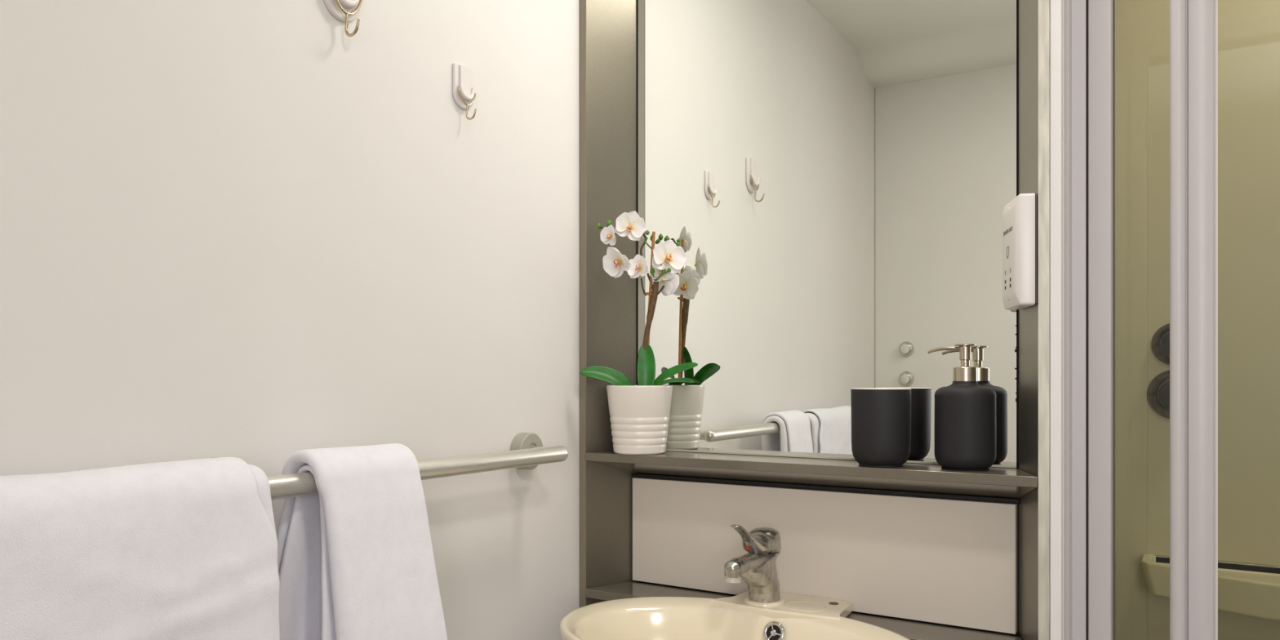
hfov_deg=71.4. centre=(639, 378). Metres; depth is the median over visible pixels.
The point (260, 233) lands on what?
wall
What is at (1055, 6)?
wall
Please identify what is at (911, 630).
countertop
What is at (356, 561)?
hand towel
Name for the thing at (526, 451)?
towel rail
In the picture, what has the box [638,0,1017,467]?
mirror
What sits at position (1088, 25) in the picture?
shower door frame
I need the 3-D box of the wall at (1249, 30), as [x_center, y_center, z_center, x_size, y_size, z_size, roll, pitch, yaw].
[1.318,0.070,1.518,0.960,2.180,0.070,0,0,32]
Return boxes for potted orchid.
[579,210,697,454]
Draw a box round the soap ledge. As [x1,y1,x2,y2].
[1141,554,1279,620]
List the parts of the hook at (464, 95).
raised panel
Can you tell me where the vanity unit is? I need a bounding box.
[579,0,1049,639]
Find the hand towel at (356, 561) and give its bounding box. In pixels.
[276,443,447,639]
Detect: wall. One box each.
[0,0,579,639]
[1049,0,1115,639]
[1115,0,1279,639]
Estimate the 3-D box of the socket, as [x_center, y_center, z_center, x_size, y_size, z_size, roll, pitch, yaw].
[0.504,-0.166,1.187,0.026,0.144,0.086,0,0,10]
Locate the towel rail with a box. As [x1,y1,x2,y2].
[213,432,568,500]
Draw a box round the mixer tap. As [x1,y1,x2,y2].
[724,524,781,602]
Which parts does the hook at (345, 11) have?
plate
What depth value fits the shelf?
1.31 m
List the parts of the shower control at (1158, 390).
knob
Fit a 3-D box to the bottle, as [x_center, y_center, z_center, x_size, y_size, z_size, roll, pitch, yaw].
[0.451,0.065,1.234,0.081,0.122,0.081,0,0,32]
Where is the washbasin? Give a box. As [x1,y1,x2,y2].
[559,590,910,639]
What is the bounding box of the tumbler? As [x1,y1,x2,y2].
[850,387,911,467]
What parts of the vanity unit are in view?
panel, splashback panel, panel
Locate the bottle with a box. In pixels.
[934,381,995,471]
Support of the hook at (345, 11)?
attached to the wall at (260, 233)
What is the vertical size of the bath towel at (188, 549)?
0.477 m
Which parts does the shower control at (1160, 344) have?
knob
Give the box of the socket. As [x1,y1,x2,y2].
[1002,193,1036,310]
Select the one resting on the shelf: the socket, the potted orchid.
the potted orchid
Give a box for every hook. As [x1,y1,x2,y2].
[324,0,362,36]
[453,62,476,119]
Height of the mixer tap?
0.127 m
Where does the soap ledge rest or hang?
attached to the wall at (1249, 30)
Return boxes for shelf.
[585,450,1037,497]
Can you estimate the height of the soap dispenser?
0.173 m
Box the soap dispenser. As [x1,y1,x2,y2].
[927,343,995,471]
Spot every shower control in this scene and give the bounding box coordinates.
[1146,370,1169,418]
[1151,323,1169,364]
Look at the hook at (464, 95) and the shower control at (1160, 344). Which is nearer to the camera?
the hook at (464, 95)
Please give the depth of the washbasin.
1.32 m
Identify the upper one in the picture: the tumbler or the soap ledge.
the tumbler
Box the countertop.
[585,581,1022,639]
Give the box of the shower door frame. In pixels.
[1062,0,1217,639]
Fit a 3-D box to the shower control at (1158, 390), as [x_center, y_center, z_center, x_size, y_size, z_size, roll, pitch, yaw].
[0.993,0.030,1.651,0.093,0.093,0.046,0,0,32]
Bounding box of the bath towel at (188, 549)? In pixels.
[0,457,279,639]
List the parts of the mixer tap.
lever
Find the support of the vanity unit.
on the floor
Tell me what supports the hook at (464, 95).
attached to the wall at (260, 233)

